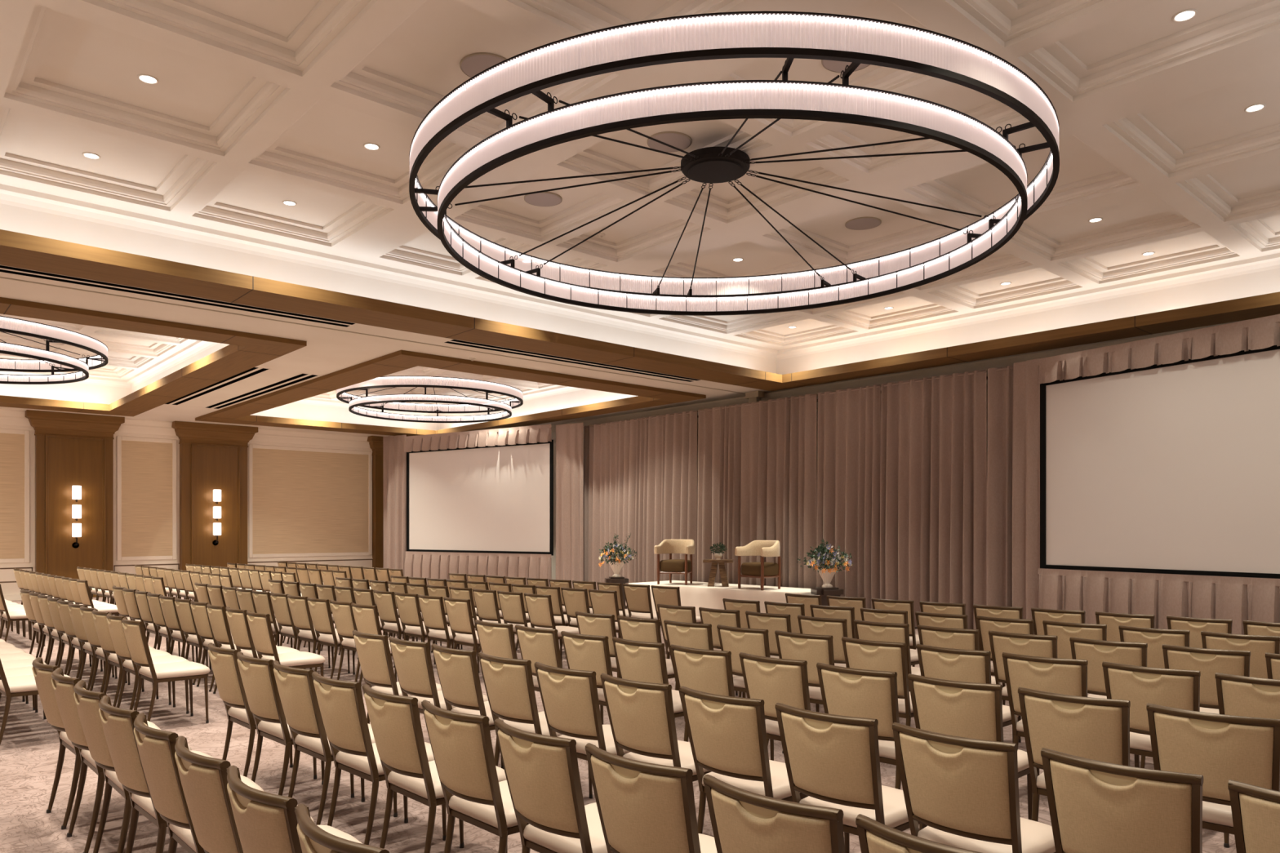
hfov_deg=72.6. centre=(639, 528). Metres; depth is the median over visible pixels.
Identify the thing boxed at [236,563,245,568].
banquet chair
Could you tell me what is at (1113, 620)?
banquet chair
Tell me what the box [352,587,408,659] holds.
banquet chair
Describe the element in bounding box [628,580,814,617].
stage platform
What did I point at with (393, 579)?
banquet chair
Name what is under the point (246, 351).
trim
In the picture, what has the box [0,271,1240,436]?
ceiling
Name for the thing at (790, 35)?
ring chandelier
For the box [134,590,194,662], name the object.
banquet chair
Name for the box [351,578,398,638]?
banquet chair
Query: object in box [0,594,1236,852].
floor
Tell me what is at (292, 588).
banquet chair
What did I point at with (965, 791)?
banquet chair
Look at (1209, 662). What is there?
banquet chair
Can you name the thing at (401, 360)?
trim
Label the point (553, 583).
banquet chair
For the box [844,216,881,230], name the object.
ceiling speaker
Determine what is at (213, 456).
trim
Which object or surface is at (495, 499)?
projection screen
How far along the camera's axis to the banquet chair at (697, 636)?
7.02 m
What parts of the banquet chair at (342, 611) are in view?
leg, backrest, frame, seat frame, leg, seat, leg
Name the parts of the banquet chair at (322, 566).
backrest, frame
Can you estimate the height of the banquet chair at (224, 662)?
0.921 m
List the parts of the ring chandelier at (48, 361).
suspension rod, lamp shade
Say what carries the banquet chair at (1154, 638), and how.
on the floor
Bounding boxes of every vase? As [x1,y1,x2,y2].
[608,561,623,577]
[817,568,836,587]
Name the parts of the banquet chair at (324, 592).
backrest, frame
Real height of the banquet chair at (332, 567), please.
0.911 m
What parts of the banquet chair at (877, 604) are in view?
backrest, frame, seat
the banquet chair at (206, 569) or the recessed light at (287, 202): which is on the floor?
the banquet chair at (206, 569)
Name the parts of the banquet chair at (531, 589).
backrest, frame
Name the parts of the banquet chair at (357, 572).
backrest, frame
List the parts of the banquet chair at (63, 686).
backrest, frame, leg, seat frame, leg, seat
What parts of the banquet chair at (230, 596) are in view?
backrest, frame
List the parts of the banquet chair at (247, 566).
backrest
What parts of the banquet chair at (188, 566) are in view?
backrest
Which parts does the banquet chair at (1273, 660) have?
backrest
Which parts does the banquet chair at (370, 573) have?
backrest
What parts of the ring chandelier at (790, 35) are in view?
suspension rod, suspension rod, suspension rod, suspension rod, suspension rod, suspension rod, suspension rod, suspension rod, lamp shade, suspension rod, suspension rod, suspension rod, suspension rod, suspension rod, suspension rod, suspension rod, suspension rod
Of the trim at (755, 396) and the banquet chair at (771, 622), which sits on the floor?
the banquet chair at (771, 622)
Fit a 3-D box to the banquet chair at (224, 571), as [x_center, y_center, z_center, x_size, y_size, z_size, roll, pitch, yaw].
[-8.100,1.215,17.519,0.633,0.911,0.475,0,0,-44]
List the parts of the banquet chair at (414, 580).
backrest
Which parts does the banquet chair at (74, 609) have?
backrest, frame, leg, seat frame, seat, leg, leg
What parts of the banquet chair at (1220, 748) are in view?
backrest, seat, seat frame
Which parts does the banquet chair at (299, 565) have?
backrest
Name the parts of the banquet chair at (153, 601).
backrest, frame, leg, seat frame, seat, leg, leg, leg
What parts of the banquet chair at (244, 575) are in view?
backrest, frame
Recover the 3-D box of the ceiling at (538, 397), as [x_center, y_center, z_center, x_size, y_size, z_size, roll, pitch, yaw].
[-4.872,-3.205,19.879,6.700,0.950,10.900,0,0,-42]
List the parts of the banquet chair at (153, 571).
backrest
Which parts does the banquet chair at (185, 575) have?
backrest, seat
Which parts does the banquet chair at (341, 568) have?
backrest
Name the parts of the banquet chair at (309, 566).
backrest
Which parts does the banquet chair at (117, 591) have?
backrest, frame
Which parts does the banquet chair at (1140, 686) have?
leg, seat, seat frame, backrest, frame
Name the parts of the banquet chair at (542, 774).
leg, backrest, seat frame, seat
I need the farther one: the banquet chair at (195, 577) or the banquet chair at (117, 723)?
the banquet chair at (195, 577)
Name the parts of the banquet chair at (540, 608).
backrest, frame, seat, leg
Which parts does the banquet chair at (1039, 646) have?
seat, seat frame, leg, backrest, frame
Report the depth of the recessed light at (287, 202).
9.82 m
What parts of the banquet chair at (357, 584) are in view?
backrest, frame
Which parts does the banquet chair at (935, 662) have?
backrest, frame, seat frame, seat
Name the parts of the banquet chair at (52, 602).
backrest, frame, leg, leg, seat, leg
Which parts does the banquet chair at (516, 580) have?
frame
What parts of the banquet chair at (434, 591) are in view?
backrest, frame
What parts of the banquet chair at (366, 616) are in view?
leg, backrest, frame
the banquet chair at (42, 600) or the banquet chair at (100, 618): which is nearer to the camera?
the banquet chair at (100, 618)
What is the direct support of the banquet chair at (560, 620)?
on the floor
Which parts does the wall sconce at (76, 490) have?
lamp shade, lamp shade, lamp shade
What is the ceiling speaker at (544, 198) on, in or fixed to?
attached to the ceiling at (255, 106)
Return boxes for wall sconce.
[71,485,81,548]
[212,489,221,545]
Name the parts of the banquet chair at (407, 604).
backrest, frame, seat frame, seat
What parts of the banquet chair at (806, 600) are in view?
frame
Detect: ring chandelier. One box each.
[0,315,107,384]
[336,375,523,422]
[408,10,1059,315]
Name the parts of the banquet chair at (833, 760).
backrest, frame, leg, seat, seat frame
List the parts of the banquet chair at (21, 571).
backrest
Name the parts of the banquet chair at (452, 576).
backrest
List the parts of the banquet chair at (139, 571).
backrest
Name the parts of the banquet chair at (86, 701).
backrest, frame, leg, seat frame, leg, seat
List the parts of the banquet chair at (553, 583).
backrest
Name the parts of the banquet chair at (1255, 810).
backrest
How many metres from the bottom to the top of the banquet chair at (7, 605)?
0.911 m
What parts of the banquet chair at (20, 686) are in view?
leg, frame, seat frame, seat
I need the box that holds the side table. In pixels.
[702,559,733,586]
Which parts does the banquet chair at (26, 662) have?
seat, leg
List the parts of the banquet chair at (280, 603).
backrest, leg, frame, seat frame, leg, seat, leg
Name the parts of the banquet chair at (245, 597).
backrest, frame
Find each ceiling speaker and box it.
[459,52,506,77]
[524,191,562,206]
[647,131,691,152]
[821,59,870,72]
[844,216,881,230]
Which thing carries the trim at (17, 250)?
attached to the ceiling at (255, 106)
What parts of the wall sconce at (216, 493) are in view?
lamp shade, lamp shade, lamp shade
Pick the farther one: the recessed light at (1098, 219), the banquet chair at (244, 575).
the banquet chair at (244, 575)
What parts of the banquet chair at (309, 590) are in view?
backrest, frame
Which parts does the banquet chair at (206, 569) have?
backrest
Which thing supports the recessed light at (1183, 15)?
in the ceiling at (255, 106)
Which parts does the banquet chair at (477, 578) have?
backrest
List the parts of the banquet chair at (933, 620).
backrest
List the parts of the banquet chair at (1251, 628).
backrest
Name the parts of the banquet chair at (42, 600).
backrest, frame, leg, seat, leg, leg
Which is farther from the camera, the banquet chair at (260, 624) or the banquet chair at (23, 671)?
the banquet chair at (260, 624)
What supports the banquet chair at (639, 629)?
on the floor
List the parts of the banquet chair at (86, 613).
backrest, frame, leg, seat frame, leg, seat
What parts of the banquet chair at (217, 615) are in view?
backrest, frame, seat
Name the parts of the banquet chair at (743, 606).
frame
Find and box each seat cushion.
[659,559,691,572]
[741,562,778,576]
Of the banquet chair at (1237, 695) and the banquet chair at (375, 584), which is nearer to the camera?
the banquet chair at (1237, 695)
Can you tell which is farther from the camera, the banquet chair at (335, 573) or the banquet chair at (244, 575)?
the banquet chair at (244, 575)
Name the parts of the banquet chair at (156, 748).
backrest, frame, leg, seat frame, seat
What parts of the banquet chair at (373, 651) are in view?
leg, backrest, frame, seat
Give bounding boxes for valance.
[404,423,551,452]
[1038,314,1279,384]
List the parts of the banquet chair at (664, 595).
backrest, frame, seat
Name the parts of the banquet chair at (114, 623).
backrest, leg, frame, seat frame, leg, seat, leg, leg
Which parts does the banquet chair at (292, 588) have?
backrest, frame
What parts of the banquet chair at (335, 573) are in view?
frame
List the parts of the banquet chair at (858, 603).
frame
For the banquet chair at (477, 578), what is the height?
0.921 m
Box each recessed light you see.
[82,151,100,159]
[137,73,159,84]
[282,200,297,205]
[363,142,380,150]
[732,257,743,262]
[884,306,893,309]
[1000,281,1011,285]
[1088,217,1102,222]
[1141,251,1155,255]
[1172,8,1197,22]
[1244,102,1266,112]
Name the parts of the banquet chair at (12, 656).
seat, leg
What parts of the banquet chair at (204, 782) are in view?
backrest, frame, seat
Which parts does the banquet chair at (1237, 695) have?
leg, frame, backrest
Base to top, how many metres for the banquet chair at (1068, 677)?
0.921 m
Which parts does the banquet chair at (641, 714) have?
backrest, frame, seat, seat frame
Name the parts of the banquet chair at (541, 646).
seat, seat frame, backrest, frame, leg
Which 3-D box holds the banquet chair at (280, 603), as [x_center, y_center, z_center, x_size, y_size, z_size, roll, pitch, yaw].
[-4.074,1.220,10.440,0.633,0.921,0.475,0,0,-45]
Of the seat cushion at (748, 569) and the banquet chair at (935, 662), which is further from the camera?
the seat cushion at (748, 569)
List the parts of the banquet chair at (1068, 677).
leg, seat, seat frame, backrest, frame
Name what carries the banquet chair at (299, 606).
on the floor
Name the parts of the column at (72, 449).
panel moulding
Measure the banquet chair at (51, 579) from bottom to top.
0.911 m
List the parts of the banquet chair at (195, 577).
backrest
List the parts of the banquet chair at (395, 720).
leg, backrest, frame, seat frame, leg, seat, leg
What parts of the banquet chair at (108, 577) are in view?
backrest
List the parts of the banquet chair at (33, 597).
backrest, frame, leg, leg, seat, leg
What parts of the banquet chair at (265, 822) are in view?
backrest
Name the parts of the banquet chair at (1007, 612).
backrest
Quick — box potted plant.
[709,542,727,554]
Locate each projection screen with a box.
[406,440,553,555]
[1040,345,1279,578]
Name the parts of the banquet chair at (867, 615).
backrest, seat, seat frame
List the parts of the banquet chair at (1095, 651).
seat, backrest, frame, leg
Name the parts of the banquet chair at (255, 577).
backrest, frame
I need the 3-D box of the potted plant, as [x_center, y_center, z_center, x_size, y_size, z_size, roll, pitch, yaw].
[1.504,0.388,16.631,0.358,0.275,0.324,0,0,-42]
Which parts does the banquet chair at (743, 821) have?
backrest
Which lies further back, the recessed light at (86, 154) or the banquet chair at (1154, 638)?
the recessed light at (86, 154)
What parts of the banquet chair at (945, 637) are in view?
backrest, frame, seat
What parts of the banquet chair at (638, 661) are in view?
backrest, frame, seat, seat frame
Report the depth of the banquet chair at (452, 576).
14.72 m
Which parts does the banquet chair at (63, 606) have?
backrest, frame, leg, seat frame, seat, leg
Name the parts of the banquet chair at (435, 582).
backrest, frame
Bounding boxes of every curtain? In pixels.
[382,435,406,581]
[555,422,583,588]
[583,410,697,600]
[697,393,817,588]
[816,384,880,608]
[880,368,986,629]
[986,365,1013,607]
[1012,357,1040,632]
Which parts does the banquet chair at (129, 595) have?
backrest, frame, leg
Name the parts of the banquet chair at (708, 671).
leg, backrest, frame, leg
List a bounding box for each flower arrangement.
[598,533,637,567]
[797,538,852,573]
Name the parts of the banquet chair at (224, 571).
backrest, frame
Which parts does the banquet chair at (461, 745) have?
leg, backrest, seat, seat frame, leg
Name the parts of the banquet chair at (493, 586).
backrest, frame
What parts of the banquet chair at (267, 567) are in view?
backrest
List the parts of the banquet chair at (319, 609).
leg, backrest, frame, seat frame, seat, leg, leg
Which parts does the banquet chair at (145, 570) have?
backrest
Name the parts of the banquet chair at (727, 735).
leg, backrest, frame, seat, seat frame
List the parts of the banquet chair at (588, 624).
backrest, seat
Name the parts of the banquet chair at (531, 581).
backrest, frame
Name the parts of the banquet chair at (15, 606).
seat, leg, leg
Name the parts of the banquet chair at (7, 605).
seat, leg, leg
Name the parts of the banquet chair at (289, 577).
backrest, frame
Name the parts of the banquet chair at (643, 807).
backrest, seat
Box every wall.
[0,428,373,600]
[551,390,987,579]
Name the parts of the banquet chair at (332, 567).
backrest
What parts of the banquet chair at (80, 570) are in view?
backrest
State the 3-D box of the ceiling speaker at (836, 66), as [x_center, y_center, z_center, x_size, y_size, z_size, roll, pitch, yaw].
[1.630,-3.671,6.791,0.424,0.018,0.424,0,0,-42]
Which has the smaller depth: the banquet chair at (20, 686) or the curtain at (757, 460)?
the banquet chair at (20, 686)
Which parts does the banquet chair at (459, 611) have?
backrest, seat, seat frame, leg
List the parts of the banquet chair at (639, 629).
backrest, frame, seat, seat frame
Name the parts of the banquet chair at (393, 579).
frame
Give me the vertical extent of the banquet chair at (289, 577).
0.911 m
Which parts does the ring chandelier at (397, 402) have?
suspension rod, lamp shade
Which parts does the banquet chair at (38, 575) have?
backrest, frame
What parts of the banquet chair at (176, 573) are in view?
backrest, frame, seat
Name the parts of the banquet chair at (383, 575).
backrest, frame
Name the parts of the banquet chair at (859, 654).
backrest, seat, seat frame, leg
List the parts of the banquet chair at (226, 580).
backrest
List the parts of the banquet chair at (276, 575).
backrest, frame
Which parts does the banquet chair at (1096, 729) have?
leg, seat, seat frame, backrest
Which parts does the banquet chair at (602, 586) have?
backrest, seat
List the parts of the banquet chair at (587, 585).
backrest, frame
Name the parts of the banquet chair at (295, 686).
leg, backrest, frame, seat frame, leg, seat, leg, leg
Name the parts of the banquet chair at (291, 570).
backrest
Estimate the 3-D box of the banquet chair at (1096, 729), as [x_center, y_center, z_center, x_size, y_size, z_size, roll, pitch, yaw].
[2.159,1.220,4.187,0.475,0.921,0.633,0,0,44]
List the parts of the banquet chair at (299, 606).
backrest, leg, frame, seat frame, leg, seat, leg, leg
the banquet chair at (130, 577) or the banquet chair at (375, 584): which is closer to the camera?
the banquet chair at (375, 584)
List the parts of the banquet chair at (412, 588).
backrest, frame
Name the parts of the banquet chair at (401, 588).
backrest, frame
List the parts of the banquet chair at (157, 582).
backrest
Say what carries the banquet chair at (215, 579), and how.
on the floor
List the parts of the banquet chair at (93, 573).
backrest, frame, seat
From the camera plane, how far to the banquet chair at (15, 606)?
13.08 m
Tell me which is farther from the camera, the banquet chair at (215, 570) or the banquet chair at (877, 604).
the banquet chair at (215, 570)
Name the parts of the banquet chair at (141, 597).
backrest, frame, leg, seat, leg, leg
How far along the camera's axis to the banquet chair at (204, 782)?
2.91 m
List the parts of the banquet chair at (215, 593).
backrest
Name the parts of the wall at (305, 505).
grasscloth panel, panel frame, panel frame, grasscloth panel, panel frame, grasscloth panel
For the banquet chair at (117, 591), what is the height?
0.921 m
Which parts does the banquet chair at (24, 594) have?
backrest, frame, leg, leg, seat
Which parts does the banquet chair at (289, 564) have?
backrest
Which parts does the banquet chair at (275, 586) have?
backrest, frame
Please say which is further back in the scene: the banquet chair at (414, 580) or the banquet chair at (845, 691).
the banquet chair at (414, 580)
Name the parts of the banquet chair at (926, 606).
backrest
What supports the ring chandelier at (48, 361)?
hanging from the ceiling at (137, 362)
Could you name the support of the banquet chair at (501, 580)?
on the floor
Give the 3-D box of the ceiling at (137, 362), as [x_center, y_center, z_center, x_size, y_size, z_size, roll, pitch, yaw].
[-11.165,-3.205,14.502,6.950,0.950,10.700,0,0,-42]
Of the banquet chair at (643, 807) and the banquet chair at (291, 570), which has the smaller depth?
the banquet chair at (643, 807)
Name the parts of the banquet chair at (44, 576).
backrest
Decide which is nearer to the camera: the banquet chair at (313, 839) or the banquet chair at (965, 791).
the banquet chair at (313, 839)
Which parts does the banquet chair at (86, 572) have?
backrest, frame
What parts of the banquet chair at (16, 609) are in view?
seat, leg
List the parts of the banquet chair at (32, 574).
backrest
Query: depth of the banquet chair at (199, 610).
9.01 m
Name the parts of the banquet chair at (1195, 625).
frame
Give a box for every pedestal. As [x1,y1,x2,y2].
[604,576,628,608]
[810,586,844,605]
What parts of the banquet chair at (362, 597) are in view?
backrest, frame, seat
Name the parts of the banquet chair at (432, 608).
backrest, frame, seat frame, leg, seat, leg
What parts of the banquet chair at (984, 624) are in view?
seat, leg, backrest, frame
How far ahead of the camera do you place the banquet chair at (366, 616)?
8.67 m
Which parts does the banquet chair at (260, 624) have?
backrest, frame, seat, seat frame, leg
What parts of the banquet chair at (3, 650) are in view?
seat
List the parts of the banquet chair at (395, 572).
backrest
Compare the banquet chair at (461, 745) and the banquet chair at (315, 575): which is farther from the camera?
the banquet chair at (315, 575)
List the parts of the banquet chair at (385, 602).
backrest, frame, seat frame, seat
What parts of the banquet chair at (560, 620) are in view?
backrest, frame, seat frame, seat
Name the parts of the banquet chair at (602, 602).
backrest, seat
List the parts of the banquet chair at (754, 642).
seat, seat frame, backrest, frame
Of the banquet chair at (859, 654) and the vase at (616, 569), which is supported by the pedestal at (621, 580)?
the vase at (616, 569)
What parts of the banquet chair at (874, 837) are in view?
backrest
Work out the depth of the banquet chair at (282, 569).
17.40 m
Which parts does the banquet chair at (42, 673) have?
backrest, frame, leg, seat frame, leg, seat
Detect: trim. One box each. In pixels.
[0,229,1279,391]
[0,276,745,394]
[0,297,306,416]
[0,408,372,452]
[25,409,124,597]
[171,421,257,570]
[195,350,706,436]
[367,435,383,580]
[551,327,1205,443]
[745,391,764,403]
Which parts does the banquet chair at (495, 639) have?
backrest, frame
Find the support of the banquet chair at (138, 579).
on the floor
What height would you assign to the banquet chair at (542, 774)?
0.921 m
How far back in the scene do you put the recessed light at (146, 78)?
7.11 m
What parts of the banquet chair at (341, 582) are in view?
backrest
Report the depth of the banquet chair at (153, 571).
17.31 m
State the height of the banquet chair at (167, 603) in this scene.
0.921 m
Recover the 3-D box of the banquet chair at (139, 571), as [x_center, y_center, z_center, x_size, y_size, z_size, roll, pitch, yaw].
[-10.283,1.215,18.359,0.633,0.911,0.475,0,0,-43]
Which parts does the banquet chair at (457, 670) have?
backrest, frame, seat frame, seat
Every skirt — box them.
[404,551,551,586]
[1038,568,1279,635]
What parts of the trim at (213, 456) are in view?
panel moulding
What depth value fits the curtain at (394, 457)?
24.75 m
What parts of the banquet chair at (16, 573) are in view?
backrest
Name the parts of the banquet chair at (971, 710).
backrest, frame, seat, seat frame, leg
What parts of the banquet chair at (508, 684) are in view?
leg, backrest, frame, seat, leg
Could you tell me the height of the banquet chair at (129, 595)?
0.921 m
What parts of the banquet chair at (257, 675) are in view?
leg, backrest, frame, seat frame, seat, leg, leg, leg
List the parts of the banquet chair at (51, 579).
backrest, frame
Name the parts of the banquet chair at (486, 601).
backrest, frame, seat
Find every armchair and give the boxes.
[653,539,694,585]
[734,540,781,591]
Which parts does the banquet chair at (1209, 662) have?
seat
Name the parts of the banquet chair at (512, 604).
backrest, frame, seat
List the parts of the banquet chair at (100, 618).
backrest, frame, leg, seat frame, leg, seat, leg, leg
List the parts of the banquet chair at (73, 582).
backrest, frame, seat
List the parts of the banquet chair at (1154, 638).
frame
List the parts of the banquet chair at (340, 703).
leg, backrest, frame, seat frame, leg, seat, leg, leg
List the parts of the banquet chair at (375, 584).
backrest, frame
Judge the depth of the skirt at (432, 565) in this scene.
22.80 m
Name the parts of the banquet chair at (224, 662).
backrest, leg, frame, seat frame, seat, leg, leg, leg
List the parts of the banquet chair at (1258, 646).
frame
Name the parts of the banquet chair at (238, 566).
backrest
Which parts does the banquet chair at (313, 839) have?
backrest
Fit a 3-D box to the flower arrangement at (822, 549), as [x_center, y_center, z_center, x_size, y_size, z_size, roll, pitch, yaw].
[3.157,0.482,14.868,0.982,0.616,0.678,0,0,0]
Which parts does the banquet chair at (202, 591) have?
backrest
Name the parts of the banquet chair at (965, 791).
backrest, seat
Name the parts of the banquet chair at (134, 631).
backrest, leg, frame, leg, seat, seat frame, leg, leg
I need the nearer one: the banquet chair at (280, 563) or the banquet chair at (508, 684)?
the banquet chair at (508, 684)
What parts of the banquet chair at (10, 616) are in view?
backrest, leg, frame, leg, seat, seat frame, leg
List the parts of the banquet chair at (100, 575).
backrest, seat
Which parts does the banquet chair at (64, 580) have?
backrest, frame, seat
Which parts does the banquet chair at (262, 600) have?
backrest, frame, leg, seat, leg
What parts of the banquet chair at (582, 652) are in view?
backrest, seat, seat frame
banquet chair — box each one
[0,584,44,646]
[0,608,37,643]
[0,642,15,648]
[0,647,26,702]
[0,653,36,710]
[0,658,46,719]
[0,659,70,745]
[3,666,48,722]
[4,600,12,631]
[4,601,17,633]
[5,604,24,636]
[6,605,30,639]
[13,568,26,604]
[18,568,35,593]
[20,589,80,659]
[23,569,34,591]
[29,571,47,595]
[29,591,91,666]
[31,657,161,830]
[35,572,53,597]
[37,593,102,671]
[41,573,53,598]
[47,573,67,601]
[47,595,114,677]
[51,667,191,852]
[53,575,98,603]
[57,599,127,683]
[61,576,106,604]
[67,602,130,690]
[68,577,116,616]
[73,680,213,852]
[76,566,114,604]
[76,579,125,617]
[80,605,155,693]
[83,567,115,604]
[88,568,107,602]
[92,608,171,706]
[96,568,113,604]
[98,695,263,852]
[103,569,114,604]
[106,613,189,714]
[110,570,120,586]
[112,586,168,649]
[117,572,128,589]
[121,617,209,723]
[122,587,180,657]
[125,573,137,590]
[133,573,146,591]
[133,712,314,852]
[134,564,169,596]
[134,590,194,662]
[142,565,177,597]
[142,575,155,594]
[146,591,208,666]
[149,566,185,599]
[151,576,167,596]
[156,567,193,599]
[159,595,211,670]
[164,568,195,601]
[172,568,193,599]
[174,597,231,684]
[174,735,362,852]
[180,569,196,601]
[185,564,197,602]
[190,570,201,602]
[190,600,233,692]
[193,564,202,572]
[194,582,211,604]
[199,572,211,585]
[201,564,212,573]
[206,603,277,693]
[207,584,226,609]
[208,573,222,586]
[208,642,316,779]
[210,565,220,573]
[219,566,241,588]
[219,573,233,587]
[222,586,275,637]
[225,606,299,658]
[226,563,236,568]
[226,765,302,852]
[228,567,246,589]
[235,587,292,648]
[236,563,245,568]
[236,651,354,798]
[238,568,262,591]
[244,564,255,569]
[246,610,325,676]
[248,568,271,592]
[252,590,310,652]
[254,564,265,570]
[258,569,274,612]
[264,565,275,571]
[268,579,285,643]
[270,591,330,668]
[271,570,302,617]
[272,660,397,825]
[274,566,286,572]
[277,561,288,567]
[281,572,319,598]
[282,581,302,644]
[285,567,301,593]
[286,561,297,567]
[287,594,350,673]
[294,804,389,852]
[296,562,306,568]
[296,568,311,583]
[298,582,336,649]
[306,563,317,568]
[306,597,355,679]
[307,568,323,585]
[311,671,446,844]
[315,584,337,653]
[316,564,328,585]
[320,569,335,586]
[327,564,338,570]
[329,600,396,682]
[332,570,346,586]
[333,586,387,656]
[335,577,355,603]
[337,565,352,578]
[350,565,370,588]
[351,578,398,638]
[351,603,392,684]
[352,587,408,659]
[352,630,441,724]
[362,566,377,589]
[362,684,507,852]
[369,579,417,641]
[373,590,430,667]
[375,567,391,591]
[387,568,403,582]
[387,581,436,644]
[388,636,488,714]
[390,575,408,593]
[394,591,453,664]
[405,582,441,645]
[408,577,428,595]
[417,594,479,673]
[421,699,528,852]
[426,577,449,626]
[426,584,478,653]
[431,644,539,769]
[443,596,479,657]
[445,579,476,610]
[448,573,467,587]
[448,586,501,650]
[466,573,485,582]
[466,580,515,641]
[472,588,515,661]
[475,619,537,678]
[478,652,592,799]
[485,575,506,590]
[488,582,528,635]
[493,718,608,852]
[497,591,540,634]
[505,576,526,592]
[511,583,535,650]
[515,624,603,724]
[524,592,579,665]
[526,577,564,606]
[533,662,630,760]
[534,585,576,644]
[548,578,572,614]
[560,586,590,627]
[560,631,613,706]
[572,580,618,637]
[575,611,620,678]
[585,742,717,852]
[588,589,621,638]
[596,582,637,617]
[600,673,711,782]
[612,636,684,718]
[617,615,674,679]
[622,583,657,619]
[650,585,701,626]
[657,604,719,658]
[663,620,745,719]
[670,644,773,760]
[679,686,808,834]
[698,607,742,697]
[702,774,844,852]
[716,624,770,746]
[722,598,759,628]
[738,652,810,741]
[745,611,791,658]
[764,601,804,633]
[774,630,834,754]
[774,702,927,852]
[785,593,822,617]
[797,615,847,667]
[809,604,856,639]
[816,662,901,789]
[826,595,866,620]
[841,636,914,726]
[853,619,920,692]
[855,813,981,852]
[860,608,919,665]
[871,598,919,666]
[892,722,1055,852]
[907,673,1032,831]
[915,611,967,636]
[916,644,1017,742]
[917,625,1001,684]
[919,601,965,614]
[973,604,1022,650]
[976,615,1034,705]
[988,631,1057,742]
[1002,652,1088,776]
[1017,687,1130,822]
[1031,608,1085,635]
[1040,747,1204,852]
[1042,620,1106,659]
[1069,637,1147,768]
[1095,611,1155,641]
[1102,661,1200,768]
[1118,625,1190,668]
[1146,703,1279,835]
[1162,644,1250,714]
[1166,616,1232,648]
[1200,631,1279,679]
[1214,672,1279,848]
[1227,779,1279,852]
[1242,620,1279,636]
[1265,653,1279,679]
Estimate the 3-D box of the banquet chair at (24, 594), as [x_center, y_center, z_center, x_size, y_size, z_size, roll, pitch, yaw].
[-7.416,1.220,10.967,0.633,0.921,0.475,0,0,-45]
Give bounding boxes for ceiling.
[0,0,1279,391]
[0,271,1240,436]
[0,313,229,404]
[250,365,636,430]
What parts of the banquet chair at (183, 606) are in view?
backrest, leg, frame, seat frame, leg, seat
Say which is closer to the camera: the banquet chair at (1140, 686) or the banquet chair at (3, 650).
the banquet chair at (1140, 686)
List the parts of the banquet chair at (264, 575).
backrest, frame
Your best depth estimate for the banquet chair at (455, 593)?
11.17 m
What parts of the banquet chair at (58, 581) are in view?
backrest, frame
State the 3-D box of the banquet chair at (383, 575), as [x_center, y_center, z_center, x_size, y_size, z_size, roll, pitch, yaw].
[-4.822,1.215,17.050,0.633,0.911,0.475,0,0,-44]
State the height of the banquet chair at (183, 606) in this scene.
0.921 m
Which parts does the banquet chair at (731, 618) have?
backrest, frame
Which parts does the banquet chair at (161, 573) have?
backrest, frame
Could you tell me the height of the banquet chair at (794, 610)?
0.921 m
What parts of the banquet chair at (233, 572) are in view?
backrest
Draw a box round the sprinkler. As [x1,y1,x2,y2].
[596,232,604,237]
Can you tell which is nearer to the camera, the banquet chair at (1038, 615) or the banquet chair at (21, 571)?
the banquet chair at (1038, 615)
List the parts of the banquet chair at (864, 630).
backrest, seat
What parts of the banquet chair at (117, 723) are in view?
backrest, leg, frame, seat frame, leg, seat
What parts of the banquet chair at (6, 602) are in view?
seat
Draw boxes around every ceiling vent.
[0,264,355,327]
[164,367,271,404]
[204,373,319,408]
[442,338,700,382]
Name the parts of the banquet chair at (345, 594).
backrest, frame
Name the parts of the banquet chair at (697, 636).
leg, backrest, frame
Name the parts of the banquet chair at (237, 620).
backrest, frame, seat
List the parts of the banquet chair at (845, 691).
backrest, seat, seat frame, leg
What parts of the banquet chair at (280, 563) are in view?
backrest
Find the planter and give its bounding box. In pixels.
[714,553,722,559]
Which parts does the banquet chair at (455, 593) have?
backrest, frame, seat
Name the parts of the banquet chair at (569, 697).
backrest, frame, seat, seat frame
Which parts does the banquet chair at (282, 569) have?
backrest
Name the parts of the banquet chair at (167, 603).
backrest, leg, frame, seat frame, seat, leg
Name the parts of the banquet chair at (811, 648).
backrest, frame, seat, seat frame, leg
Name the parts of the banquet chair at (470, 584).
backrest, frame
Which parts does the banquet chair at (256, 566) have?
backrest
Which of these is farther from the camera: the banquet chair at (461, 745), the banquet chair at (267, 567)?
the banquet chair at (267, 567)
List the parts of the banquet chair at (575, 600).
seat, backrest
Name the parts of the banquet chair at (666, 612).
backrest, frame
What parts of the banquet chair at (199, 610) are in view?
backrest, leg, frame, leg, seat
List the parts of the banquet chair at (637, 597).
backrest, seat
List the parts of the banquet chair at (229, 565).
backrest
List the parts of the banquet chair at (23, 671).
seat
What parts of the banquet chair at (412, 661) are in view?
backrest, frame, seat frame, seat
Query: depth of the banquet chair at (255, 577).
16.17 m
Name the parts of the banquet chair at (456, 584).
backrest, frame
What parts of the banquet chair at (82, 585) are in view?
backrest, frame, seat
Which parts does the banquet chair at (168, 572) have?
backrest, frame, seat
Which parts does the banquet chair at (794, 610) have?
frame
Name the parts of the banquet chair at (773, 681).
seat, seat frame, backrest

